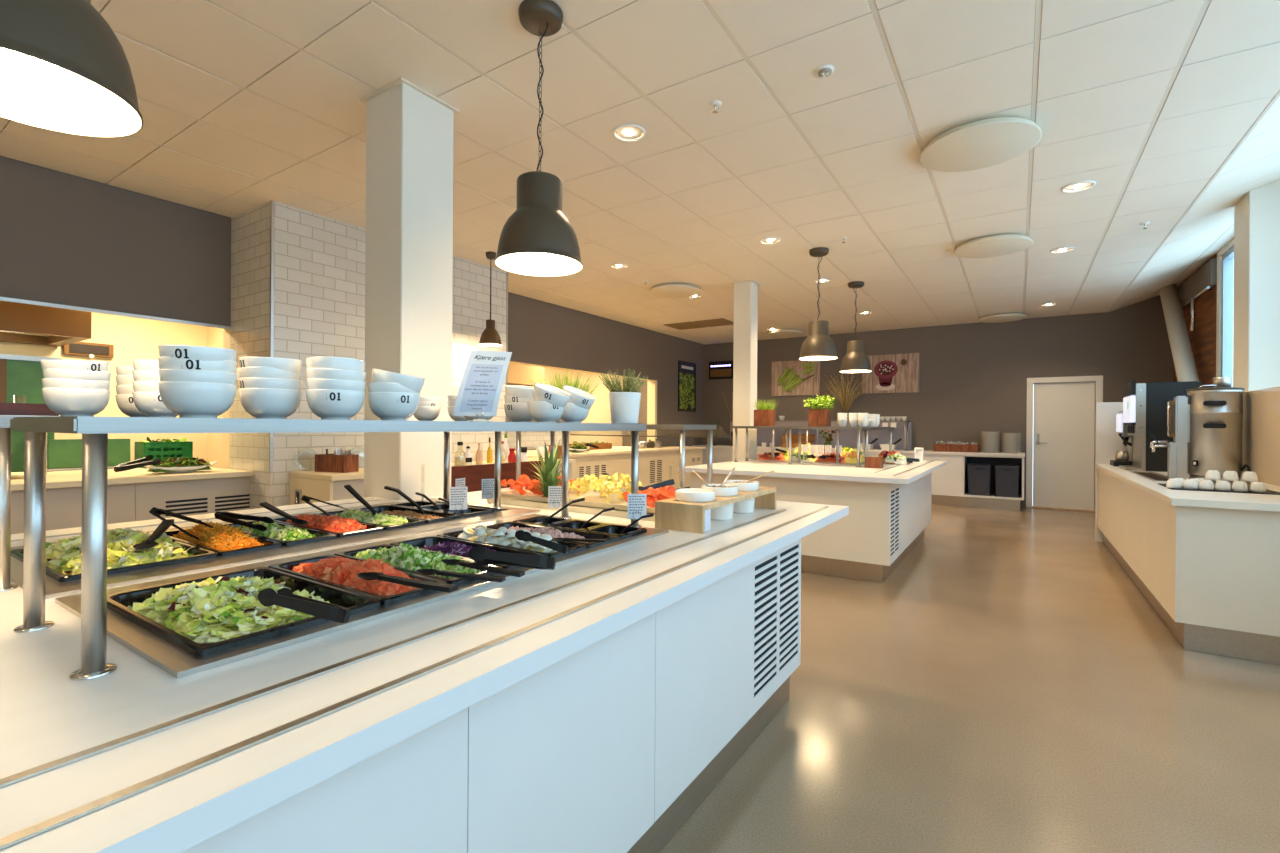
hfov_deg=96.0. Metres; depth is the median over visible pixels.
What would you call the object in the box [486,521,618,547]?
pan
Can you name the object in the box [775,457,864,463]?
tray
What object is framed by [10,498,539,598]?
well
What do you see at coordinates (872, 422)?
cup
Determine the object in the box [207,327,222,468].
wall
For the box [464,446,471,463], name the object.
bottle
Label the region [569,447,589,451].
platter
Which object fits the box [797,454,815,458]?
tongs
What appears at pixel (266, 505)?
serving spoon
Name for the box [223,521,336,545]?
pan
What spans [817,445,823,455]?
sign holder
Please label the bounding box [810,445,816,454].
sign holder
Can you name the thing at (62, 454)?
cutting board
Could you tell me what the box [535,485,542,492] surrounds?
slice
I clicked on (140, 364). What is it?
soup bowl
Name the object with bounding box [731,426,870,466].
sneeze guard
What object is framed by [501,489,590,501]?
fruit tray
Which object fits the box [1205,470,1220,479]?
coffee cup
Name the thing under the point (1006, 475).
waste bin
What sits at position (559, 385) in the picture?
dill
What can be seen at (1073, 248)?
recessed light
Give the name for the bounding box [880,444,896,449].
tub
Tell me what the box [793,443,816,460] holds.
salad
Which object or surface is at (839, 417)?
cup
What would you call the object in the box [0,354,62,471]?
tall cabinet
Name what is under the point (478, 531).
egg half
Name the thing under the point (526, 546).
egg half
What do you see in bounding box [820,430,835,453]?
flower vase
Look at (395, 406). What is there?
soup bowl
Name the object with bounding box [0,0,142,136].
pendant lamp
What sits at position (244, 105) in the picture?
ceiling
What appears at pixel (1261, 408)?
wall
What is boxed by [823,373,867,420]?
dry twigs
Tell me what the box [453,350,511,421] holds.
notice
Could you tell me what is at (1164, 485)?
mat
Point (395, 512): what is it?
chickpeas
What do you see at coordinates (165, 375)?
soup bowl
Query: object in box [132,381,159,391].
soup bowl
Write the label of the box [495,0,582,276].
pendant lamp
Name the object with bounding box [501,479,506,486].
slice
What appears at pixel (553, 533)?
ham
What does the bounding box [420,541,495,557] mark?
cabbage
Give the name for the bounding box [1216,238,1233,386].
window frame
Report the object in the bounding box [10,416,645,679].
shelf
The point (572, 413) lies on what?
soup bowl
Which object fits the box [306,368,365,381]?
soup bowl
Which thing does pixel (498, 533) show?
egg half
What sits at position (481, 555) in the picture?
tongs
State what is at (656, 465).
counter
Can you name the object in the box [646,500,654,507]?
slice
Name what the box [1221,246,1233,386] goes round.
window
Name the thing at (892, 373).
canvas
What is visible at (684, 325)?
ceiling vent
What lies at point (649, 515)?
ladle
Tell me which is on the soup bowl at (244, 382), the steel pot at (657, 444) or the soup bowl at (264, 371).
the soup bowl at (264, 371)
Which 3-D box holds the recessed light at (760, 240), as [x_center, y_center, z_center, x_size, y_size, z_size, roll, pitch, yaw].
[1.270,-1.818,5.620,0.210,0.021,0.210,0,0,-20]
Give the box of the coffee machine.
[1119,381,1201,471]
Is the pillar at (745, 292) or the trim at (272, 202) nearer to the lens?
the trim at (272, 202)
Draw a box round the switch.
[1192,460,1197,465]
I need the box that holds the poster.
[678,360,695,411]
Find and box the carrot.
[171,519,263,549]
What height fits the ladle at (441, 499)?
0.089 m
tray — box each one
[0,403,58,415]
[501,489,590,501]
[569,491,654,512]
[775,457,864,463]
[1110,460,1131,466]
[1129,471,1167,481]
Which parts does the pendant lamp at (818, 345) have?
lamp shade, chain, cord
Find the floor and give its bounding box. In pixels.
[659,487,1279,852]
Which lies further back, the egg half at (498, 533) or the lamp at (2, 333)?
the lamp at (2, 333)
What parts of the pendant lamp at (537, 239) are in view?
lamp shade, bulb, chain, cord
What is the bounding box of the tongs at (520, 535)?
[515,530,568,553]
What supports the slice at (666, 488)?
on the slice
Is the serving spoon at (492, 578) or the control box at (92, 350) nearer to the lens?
the serving spoon at (492, 578)
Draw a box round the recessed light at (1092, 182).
[1061,181,1095,192]
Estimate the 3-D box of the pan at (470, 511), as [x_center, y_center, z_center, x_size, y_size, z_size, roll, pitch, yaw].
[-0.769,0.410,2.551,0.176,0.078,0.175,0,0,33]
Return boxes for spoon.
[133,519,173,549]
[260,502,307,524]
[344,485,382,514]
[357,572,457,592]
[416,569,505,581]
[441,559,524,576]
[552,538,607,541]
[692,470,709,486]
[720,468,735,487]
[741,470,773,482]
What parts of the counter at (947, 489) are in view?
panel, panel, panel, panel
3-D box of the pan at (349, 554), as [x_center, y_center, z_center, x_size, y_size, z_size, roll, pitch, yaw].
[-0.630,0.412,1.610,0.535,0.078,0.174,0,0,33]
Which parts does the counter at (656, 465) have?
panel, panel, panel, panel, panel, panel, panel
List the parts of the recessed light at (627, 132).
bulb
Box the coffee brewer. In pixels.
[1110,411,1132,466]
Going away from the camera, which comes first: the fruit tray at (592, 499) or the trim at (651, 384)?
the fruit tray at (592, 499)
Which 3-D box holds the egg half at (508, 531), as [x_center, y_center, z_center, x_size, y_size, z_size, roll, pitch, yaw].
[-0.426,0.357,1.929,0.038,0.030,0.045,0,0,32]
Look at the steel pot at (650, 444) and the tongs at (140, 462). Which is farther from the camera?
the steel pot at (650, 444)
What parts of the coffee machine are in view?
trim, casing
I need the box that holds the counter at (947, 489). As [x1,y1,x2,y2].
[692,445,1024,510]
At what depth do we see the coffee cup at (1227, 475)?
3.76 m
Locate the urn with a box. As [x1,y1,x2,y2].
[1148,377,1250,480]
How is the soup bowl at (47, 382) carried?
on the soup bowl at (66, 402)
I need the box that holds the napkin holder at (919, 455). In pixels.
[914,448,923,460]
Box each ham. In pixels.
[507,526,587,542]
[815,452,845,462]
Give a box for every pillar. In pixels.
[360,77,459,499]
[731,280,759,460]
[1159,284,1198,381]
[1233,180,1279,391]
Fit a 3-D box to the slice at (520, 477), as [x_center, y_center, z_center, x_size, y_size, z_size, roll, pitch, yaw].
[-0.629,0.283,3.087,0.038,0.052,0.066,0,0,41]
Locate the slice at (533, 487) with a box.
[531,482,539,489]
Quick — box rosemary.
[599,369,648,423]
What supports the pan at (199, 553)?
in the well at (53, 588)
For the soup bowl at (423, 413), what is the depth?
2.52 m
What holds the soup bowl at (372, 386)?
on the soup bowl at (395, 406)
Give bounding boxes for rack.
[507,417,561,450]
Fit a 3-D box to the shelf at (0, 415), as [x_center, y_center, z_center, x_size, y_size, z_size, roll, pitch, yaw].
[-4.872,0.141,4.080,0.380,0.450,1.080,0,0,33]
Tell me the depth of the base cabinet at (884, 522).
4.97 m
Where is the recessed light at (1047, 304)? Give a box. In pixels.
[1040,303,1057,305]
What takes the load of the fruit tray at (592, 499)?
on the board at (507, 501)
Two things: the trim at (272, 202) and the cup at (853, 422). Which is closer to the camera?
the trim at (272, 202)
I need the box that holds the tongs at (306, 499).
[301,495,349,515]
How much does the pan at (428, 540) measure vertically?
0.078 m
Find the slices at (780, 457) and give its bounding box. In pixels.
[757,452,785,460]
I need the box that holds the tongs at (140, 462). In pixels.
[113,455,160,471]
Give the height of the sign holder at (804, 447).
0.178 m
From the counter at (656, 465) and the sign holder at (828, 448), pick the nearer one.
the sign holder at (828, 448)
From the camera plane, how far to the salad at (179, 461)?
4.63 m
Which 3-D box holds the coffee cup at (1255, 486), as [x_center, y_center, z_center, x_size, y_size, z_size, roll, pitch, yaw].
[3.946,0.386,3.677,0.078,0.062,0.077,0,0,33]
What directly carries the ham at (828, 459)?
on the tray at (816, 457)
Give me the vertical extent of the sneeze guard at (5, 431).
0.414 m
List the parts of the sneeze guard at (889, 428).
post, post, post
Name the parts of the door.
handle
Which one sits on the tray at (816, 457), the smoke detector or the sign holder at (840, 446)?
the sign holder at (840, 446)
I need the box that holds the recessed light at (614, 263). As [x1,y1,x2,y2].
[610,263,627,268]
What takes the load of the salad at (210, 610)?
in the pan at (118, 603)
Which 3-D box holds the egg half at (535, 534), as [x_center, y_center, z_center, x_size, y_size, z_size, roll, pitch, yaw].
[-0.345,0.358,1.871,0.044,0.030,0.039,0,0,-2]
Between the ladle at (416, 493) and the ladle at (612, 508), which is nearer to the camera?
the ladle at (612, 508)
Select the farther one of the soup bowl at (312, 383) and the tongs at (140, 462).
the tongs at (140, 462)
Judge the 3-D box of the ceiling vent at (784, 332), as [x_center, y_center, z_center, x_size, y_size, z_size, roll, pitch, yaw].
[2.750,-1.784,10.939,0.666,0.058,0.666,0,0,33]
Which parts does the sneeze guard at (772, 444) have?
post, post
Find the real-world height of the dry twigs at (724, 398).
1.151 m
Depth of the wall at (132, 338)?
6.36 m
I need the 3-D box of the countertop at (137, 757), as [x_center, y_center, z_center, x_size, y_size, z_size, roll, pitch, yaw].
[-1.191,0.410,1.575,2.285,0.044,4.730,0,0,33]
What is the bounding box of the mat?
[1158,483,1279,494]
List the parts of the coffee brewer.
lit panel, spout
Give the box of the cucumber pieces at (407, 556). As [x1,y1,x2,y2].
[353,543,480,577]
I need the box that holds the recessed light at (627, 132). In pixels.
[612,124,645,141]
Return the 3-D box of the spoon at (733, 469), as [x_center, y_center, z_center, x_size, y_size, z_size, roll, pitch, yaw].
[0.375,0.233,2.524,0.033,0.099,0.151,0,0,40]
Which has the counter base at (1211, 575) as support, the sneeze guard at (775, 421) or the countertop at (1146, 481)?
the countertop at (1146, 481)
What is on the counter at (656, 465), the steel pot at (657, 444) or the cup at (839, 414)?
the steel pot at (657, 444)
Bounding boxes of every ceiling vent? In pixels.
[650,284,699,297]
[664,322,706,329]
[693,318,733,326]
[767,329,802,336]
[920,117,1041,171]
[954,234,1032,257]
[979,313,1026,322]
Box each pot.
[536,445,548,459]
[609,392,640,423]
[639,440,646,447]
[646,439,654,447]
[654,439,660,447]
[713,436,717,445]
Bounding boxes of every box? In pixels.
[63,342,113,357]
[315,448,358,472]
[543,445,561,458]
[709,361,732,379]
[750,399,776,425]
[782,434,814,447]
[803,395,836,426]
[865,457,882,467]
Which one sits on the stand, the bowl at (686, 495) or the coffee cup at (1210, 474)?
the bowl at (686, 495)
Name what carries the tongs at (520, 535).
on the pan at (573, 547)
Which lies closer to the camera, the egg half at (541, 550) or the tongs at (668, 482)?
the egg half at (541, 550)
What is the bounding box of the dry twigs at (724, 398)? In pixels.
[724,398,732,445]
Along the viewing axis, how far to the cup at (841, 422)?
6.01 m
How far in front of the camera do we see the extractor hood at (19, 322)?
5.02 m
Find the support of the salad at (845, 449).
on the tray
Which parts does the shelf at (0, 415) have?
shelf, post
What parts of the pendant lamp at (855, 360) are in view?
lamp shade, chain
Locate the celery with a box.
[335,509,407,524]
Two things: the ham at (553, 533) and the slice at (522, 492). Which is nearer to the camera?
the ham at (553, 533)
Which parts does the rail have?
hanging rod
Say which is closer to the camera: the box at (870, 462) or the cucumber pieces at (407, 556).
the cucumber pieces at (407, 556)
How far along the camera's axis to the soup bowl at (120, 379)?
1.76 m
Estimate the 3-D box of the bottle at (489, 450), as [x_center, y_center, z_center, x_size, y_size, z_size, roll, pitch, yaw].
[-1.601,0.251,6.132,0.056,0.270,0.056,0,0,33]
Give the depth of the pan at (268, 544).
1.79 m
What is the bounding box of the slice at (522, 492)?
[519,489,526,494]
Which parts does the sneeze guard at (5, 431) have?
post, post, post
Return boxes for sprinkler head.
[709,100,721,113]
[1140,222,1149,228]
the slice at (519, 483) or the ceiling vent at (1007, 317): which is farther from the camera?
the ceiling vent at (1007, 317)
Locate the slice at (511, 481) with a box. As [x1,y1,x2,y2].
[506,479,514,484]
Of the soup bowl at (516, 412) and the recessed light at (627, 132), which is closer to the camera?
the soup bowl at (516, 412)
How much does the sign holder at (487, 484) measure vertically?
0.132 m
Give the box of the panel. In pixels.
[730,422,911,449]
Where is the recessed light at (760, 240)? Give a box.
[759,237,780,243]
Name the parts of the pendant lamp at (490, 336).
lamp shade, cord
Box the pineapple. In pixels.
[527,441,571,496]
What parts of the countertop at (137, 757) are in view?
tray rail, tray rail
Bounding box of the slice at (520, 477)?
[517,475,528,481]
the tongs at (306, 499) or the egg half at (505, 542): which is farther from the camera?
the tongs at (306, 499)
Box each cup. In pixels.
[837,413,847,415]
[837,416,847,418]
[837,419,847,426]
[849,419,857,426]
[858,413,867,415]
[858,416,867,418]
[858,419,867,426]
[868,419,876,426]
[1166,478,1181,487]
[1182,479,1197,488]
[1198,480,1213,489]
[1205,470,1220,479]
[1214,480,1230,490]
[1222,471,1238,480]
[1231,481,1247,491]
[1240,480,1251,490]
[1241,471,1257,481]
[1249,482,1266,491]
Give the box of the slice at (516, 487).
[512,484,519,490]
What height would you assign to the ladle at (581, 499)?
0.127 m
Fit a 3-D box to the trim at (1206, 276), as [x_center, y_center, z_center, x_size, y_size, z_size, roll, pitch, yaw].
[7.313,-1.806,7.648,0.060,0.300,2.200,0,0,33]
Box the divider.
[1095,402,1126,541]
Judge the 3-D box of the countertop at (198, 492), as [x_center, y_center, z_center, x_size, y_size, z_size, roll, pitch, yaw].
[-4.727,0.742,3.814,1.320,0.750,3.599,0,0,33]
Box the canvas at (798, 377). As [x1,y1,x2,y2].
[771,360,819,395]
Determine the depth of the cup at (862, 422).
5.90 m
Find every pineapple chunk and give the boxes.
[578,478,583,484]
[579,486,586,491]
[587,484,592,490]
[606,495,610,501]
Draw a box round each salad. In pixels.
[46,527,193,573]
[127,574,329,642]
[147,456,211,472]
[569,444,589,451]
[777,449,792,459]
[792,451,810,461]
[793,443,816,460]
[840,451,864,462]
[842,447,862,454]
[878,450,898,461]
[884,453,906,463]
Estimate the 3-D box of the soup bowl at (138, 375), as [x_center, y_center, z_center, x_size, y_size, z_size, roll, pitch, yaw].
[-1.382,-0.120,1.666,0.130,0.072,0.130,0,0,29]
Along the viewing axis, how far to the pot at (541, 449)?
6.64 m
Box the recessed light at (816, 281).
[814,278,831,282]
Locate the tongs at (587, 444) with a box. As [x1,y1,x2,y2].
[585,443,598,447]
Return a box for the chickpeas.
[381,510,441,518]
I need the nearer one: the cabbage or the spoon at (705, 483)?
the cabbage
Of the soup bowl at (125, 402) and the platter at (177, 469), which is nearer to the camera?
the soup bowl at (125, 402)
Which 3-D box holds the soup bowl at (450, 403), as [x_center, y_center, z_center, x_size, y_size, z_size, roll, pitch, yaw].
[-0.790,-0.078,2.551,0.119,0.067,0.119,0,0,-24]
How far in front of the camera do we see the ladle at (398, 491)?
2.52 m
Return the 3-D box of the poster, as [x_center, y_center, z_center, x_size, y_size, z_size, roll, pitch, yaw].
[0.997,-0.840,12.158,0.018,1.040,0.750,0,0,33]
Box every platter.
[144,461,217,472]
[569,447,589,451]
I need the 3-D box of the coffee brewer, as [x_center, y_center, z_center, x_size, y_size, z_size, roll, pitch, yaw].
[5.424,0.132,6.201,0.530,0.600,0.360,0,0,33]
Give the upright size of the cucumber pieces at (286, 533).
0.073 m
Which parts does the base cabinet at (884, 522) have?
panel, panel, panel, panel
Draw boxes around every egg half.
[458,533,470,538]
[463,527,473,535]
[467,536,478,540]
[473,527,484,535]
[475,523,486,529]
[477,536,485,541]
[483,530,495,539]
[486,537,498,543]
[492,531,504,536]
[497,527,506,532]
[498,540,511,545]
[504,533,515,539]
[506,529,515,533]
[511,542,522,547]
[516,538,528,544]
[522,543,534,549]
[529,532,540,541]
[529,536,542,547]
[537,548,549,551]
[541,534,551,540]
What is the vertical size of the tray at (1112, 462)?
0.055 m
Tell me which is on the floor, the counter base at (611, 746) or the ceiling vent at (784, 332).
the counter base at (611, 746)
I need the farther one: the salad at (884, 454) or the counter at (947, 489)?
the counter at (947, 489)
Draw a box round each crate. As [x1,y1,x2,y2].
[134,437,192,467]
[569,441,611,449]
[933,441,978,452]
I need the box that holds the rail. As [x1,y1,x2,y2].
[1182,286,1211,330]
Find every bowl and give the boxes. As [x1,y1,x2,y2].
[40,360,108,371]
[42,368,110,380]
[42,378,110,389]
[42,388,110,416]
[115,375,133,384]
[115,385,133,394]
[115,394,147,416]
[116,366,133,374]
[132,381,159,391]
[132,392,177,417]
[133,359,158,370]
[133,370,159,380]
[158,345,236,360]
[158,356,235,372]
[158,382,236,417]
[159,369,236,384]
[236,366,299,379]
[238,357,301,372]
[238,388,301,418]
[239,377,302,389]
[305,389,364,419]
[306,356,364,371]
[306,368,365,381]
[306,378,365,390]
[367,382,419,393]
[367,392,419,420]
[372,368,424,391]
[414,406,439,420]
[419,402,439,406]
[420,397,439,401]
[448,395,456,400]
[448,401,455,405]
[448,406,466,420]
[464,416,492,419]
[504,395,534,402]
[504,403,532,421]
[505,385,533,398]
[527,401,564,422]
[533,383,570,406]
[560,403,589,422]
[562,385,595,408]
[675,488,714,502]
[701,484,737,519]
[725,480,758,512]
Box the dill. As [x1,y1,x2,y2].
[530,370,598,422]
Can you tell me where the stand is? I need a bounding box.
[655,486,776,533]
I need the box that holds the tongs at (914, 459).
[907,458,919,461]
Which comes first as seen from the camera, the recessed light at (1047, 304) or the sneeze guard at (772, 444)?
the sneeze guard at (772, 444)
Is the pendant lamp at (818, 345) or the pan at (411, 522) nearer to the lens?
the pan at (411, 522)
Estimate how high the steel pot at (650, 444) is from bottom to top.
0.155 m
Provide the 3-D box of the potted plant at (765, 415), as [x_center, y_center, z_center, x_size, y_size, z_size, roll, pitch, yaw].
[1.417,-0.170,6.538,0.403,0.333,0.397,0,0,43]
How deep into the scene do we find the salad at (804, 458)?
6.69 m
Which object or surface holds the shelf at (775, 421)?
attached to the counter at (947, 489)
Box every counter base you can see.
[181,539,800,852]
[1098,469,1279,664]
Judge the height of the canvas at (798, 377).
0.705 m
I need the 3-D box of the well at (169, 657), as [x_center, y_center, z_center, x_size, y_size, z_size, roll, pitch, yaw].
[-0.596,0.390,1.724,0.687,0.009,1.517,0,0,33]
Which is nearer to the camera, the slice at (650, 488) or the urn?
the slice at (650, 488)
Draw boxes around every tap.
[1150,436,1169,451]
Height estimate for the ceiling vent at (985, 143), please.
0.058 m
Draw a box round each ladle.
[384,486,435,515]
[415,492,439,509]
[438,498,461,513]
[535,498,584,523]
[579,507,614,528]
[619,514,653,533]
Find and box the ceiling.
[0,0,1279,344]
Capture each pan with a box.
[10,534,217,581]
[107,567,380,655]
[164,529,281,555]
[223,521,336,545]
[268,554,448,604]
[273,516,384,536]
[313,509,425,529]
[334,544,502,584]
[356,505,461,522]
[389,535,547,569]
[391,501,441,507]
[414,504,448,510]
[436,528,586,557]
[438,507,493,516]
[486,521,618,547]
[512,516,571,525]
[546,520,606,530]
[583,524,646,538]
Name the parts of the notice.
grey panel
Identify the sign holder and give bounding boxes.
[449,486,467,509]
[455,478,464,486]
[482,479,494,498]
[548,486,561,507]
[627,494,645,519]
[802,445,808,452]
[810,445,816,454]
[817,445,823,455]
[825,445,831,453]
[835,445,841,453]
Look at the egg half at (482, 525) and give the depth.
2.01 m
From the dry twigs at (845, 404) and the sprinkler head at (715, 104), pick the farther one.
the dry twigs at (845, 404)
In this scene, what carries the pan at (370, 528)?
in the well at (53, 588)
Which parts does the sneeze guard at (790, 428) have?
post, post, post, post, post, post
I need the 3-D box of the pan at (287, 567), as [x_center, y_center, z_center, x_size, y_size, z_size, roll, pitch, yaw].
[-0.727,0.411,1.462,0.535,0.078,0.174,0,0,33]
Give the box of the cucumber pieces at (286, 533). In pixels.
[238,521,315,540]
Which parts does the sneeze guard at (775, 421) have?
post, post, post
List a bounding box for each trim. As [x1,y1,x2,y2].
[0,297,230,329]
[269,200,274,472]
[505,272,507,433]
[647,380,656,440]
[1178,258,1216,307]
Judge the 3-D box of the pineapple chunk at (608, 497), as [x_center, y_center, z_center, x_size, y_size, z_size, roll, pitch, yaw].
[-0.147,0.333,2.667,0.017,0.031,0.031,0,0,11]
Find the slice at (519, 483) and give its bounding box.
[514,481,523,487]
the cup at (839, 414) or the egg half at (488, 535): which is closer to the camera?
the egg half at (488, 535)
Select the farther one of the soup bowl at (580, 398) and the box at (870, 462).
the box at (870, 462)
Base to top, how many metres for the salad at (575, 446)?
0.118 m
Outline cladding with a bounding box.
[1173,253,1216,387]
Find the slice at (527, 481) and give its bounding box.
[521,477,530,485]
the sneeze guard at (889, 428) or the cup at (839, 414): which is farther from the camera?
the sneeze guard at (889, 428)
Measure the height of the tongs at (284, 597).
0.056 m
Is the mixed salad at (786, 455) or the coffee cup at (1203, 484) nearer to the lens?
the coffee cup at (1203, 484)
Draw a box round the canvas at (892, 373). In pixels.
[861,353,918,393]
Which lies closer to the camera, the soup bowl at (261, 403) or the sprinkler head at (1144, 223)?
the soup bowl at (261, 403)
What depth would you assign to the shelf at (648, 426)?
3.03 m
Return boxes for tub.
[860,443,873,449]
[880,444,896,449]
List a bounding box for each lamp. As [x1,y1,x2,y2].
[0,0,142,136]
[0,331,49,335]
[479,251,501,346]
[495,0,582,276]
[799,247,837,360]
[839,281,871,372]
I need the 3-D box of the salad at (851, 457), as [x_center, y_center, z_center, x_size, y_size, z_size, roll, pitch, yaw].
[2.471,0.357,6.725,0.280,0.132,0.280,0,0,33]
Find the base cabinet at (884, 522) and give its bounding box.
[690,472,931,582]
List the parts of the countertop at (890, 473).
tray rail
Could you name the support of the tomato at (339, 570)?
in the pan at (287, 567)
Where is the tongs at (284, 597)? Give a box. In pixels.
[258,588,350,622]
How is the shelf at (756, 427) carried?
attached to the countertop at (890, 473)
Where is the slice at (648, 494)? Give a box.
[645,491,656,497]
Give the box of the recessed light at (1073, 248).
[1050,247,1074,252]
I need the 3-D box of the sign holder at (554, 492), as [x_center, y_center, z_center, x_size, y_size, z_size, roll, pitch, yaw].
[-0.369,0.330,2.549,0.053,0.132,0.051,0,0,36]
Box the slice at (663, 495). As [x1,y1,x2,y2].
[657,491,669,499]
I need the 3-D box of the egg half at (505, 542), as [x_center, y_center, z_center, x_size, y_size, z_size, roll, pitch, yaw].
[-0.437,0.378,1.863,0.046,0.022,0.040,0,0,-41]
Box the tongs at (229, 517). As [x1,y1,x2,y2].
[214,511,273,530]
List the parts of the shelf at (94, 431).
post, post, post, post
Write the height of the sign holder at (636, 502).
0.132 m
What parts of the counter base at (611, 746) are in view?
panel, panel, panel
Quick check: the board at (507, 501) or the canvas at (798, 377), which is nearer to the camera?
the board at (507, 501)
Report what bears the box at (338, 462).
on the countertop at (323, 486)
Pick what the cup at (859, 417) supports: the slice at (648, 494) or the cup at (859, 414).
the cup at (859, 414)
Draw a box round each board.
[47,439,129,471]
[486,497,654,520]
[883,462,909,464]
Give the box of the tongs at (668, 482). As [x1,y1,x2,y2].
[639,479,674,490]
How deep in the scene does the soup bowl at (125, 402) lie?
1.76 m
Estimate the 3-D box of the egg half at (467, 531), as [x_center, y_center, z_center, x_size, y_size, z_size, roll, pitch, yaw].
[-0.586,0.362,1.980,0.037,0.030,0.046,0,0,33]
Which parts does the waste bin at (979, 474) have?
lid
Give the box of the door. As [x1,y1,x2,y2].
[1026,375,1102,511]
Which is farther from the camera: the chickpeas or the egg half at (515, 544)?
the chickpeas
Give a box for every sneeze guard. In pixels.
[0,416,503,591]
[516,424,731,488]
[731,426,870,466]
[770,429,807,460]
[775,421,910,450]
[836,427,894,462]
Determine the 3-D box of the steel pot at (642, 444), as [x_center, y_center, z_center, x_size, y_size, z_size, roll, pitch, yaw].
[0.030,0.317,10.443,0.184,0.155,0.184,0,0,33]
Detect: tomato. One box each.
[287,514,366,531]
[292,556,418,595]
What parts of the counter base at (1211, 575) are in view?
panel, panel, panel, panel, panel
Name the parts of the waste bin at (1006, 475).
lid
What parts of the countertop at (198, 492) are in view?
panel, panel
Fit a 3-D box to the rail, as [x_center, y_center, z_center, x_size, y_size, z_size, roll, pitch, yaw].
[7.199,-1.430,7.542,0.114,0.447,1.900,0,0,33]
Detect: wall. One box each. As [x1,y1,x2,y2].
[0,156,703,517]
[0,312,622,460]
[207,327,222,468]
[230,201,505,508]
[622,295,1173,508]
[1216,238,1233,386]
[1240,386,1279,485]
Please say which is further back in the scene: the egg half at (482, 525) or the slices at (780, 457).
the slices at (780, 457)
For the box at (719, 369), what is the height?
0.380 m
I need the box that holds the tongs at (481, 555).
[468,546,555,569]
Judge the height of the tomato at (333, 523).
0.083 m
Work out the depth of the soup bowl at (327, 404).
1.37 m
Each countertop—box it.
[0,486,848,852]
[11,467,253,533]
[289,457,574,504]
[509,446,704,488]
[677,458,946,483]
[1095,464,1279,511]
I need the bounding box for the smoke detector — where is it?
[816,65,833,76]
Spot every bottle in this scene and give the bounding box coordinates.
[455,442,464,464]
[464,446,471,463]
[476,443,482,463]
[487,437,491,462]
[501,441,504,461]
[503,434,508,461]
[508,448,515,461]
[521,447,526,461]
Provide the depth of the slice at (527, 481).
3.02 m
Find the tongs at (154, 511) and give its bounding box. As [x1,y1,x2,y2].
[149,507,212,540]
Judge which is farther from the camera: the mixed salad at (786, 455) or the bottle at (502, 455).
the mixed salad at (786, 455)
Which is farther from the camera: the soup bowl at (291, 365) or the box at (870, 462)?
the box at (870, 462)
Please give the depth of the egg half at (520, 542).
1.82 m
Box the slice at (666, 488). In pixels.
[664,486,674,491]
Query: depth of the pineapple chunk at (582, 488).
2.73 m
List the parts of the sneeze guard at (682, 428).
post, post, post, post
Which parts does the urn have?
handle, lid, handle, power cord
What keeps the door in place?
in the wall at (973, 377)
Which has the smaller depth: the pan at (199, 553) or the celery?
the pan at (199, 553)
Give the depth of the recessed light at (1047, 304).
8.42 m
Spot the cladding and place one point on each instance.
(1203, 339)
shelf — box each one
[0,415,59,473]
[0,416,34,427]
[10,416,645,433]
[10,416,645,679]
[645,424,715,429]
[731,426,870,428]
[775,421,910,421]
[871,427,894,428]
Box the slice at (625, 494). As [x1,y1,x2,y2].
[622,492,630,501]
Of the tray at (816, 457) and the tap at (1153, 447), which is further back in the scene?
the tray at (816, 457)
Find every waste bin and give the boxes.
[967,463,991,495]
[995,464,1019,497]
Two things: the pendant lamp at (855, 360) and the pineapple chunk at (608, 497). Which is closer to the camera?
the pineapple chunk at (608, 497)
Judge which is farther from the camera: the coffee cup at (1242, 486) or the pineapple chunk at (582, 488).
the coffee cup at (1242, 486)
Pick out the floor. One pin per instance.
(1008, 686)
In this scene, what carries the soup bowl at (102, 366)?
on the soup bowl at (47, 373)
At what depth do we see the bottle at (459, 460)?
5.64 m
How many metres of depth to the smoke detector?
2.92 m
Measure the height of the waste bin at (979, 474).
0.505 m
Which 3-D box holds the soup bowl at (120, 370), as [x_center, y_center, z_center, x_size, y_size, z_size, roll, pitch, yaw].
[-1.569,-0.149,1.819,0.130,0.072,0.130,0,0,-10]
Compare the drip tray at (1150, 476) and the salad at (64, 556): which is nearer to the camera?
the salad at (64, 556)
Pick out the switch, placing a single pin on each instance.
(1194, 462)
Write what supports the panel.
attached to the wall at (973, 377)
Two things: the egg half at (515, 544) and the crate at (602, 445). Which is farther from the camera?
the crate at (602, 445)
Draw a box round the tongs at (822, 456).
[820,455,840,458]
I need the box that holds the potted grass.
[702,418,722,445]
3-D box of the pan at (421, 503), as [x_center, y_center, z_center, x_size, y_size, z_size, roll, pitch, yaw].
[-1.067,0.408,2.747,0.176,0.078,0.175,0,0,33]
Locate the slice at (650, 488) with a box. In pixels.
[648,487,656,492]
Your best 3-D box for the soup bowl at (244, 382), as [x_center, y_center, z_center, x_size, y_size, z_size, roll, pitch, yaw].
[-0.891,-0.078,1.392,0.130,0.074,0.130,0,0,-42]
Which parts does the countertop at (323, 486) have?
panel, panel, panel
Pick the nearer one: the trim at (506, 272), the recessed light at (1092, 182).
the recessed light at (1092, 182)
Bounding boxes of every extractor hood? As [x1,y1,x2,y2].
[0,301,91,346]
[508,363,543,385]
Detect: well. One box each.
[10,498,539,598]
[55,514,668,677]

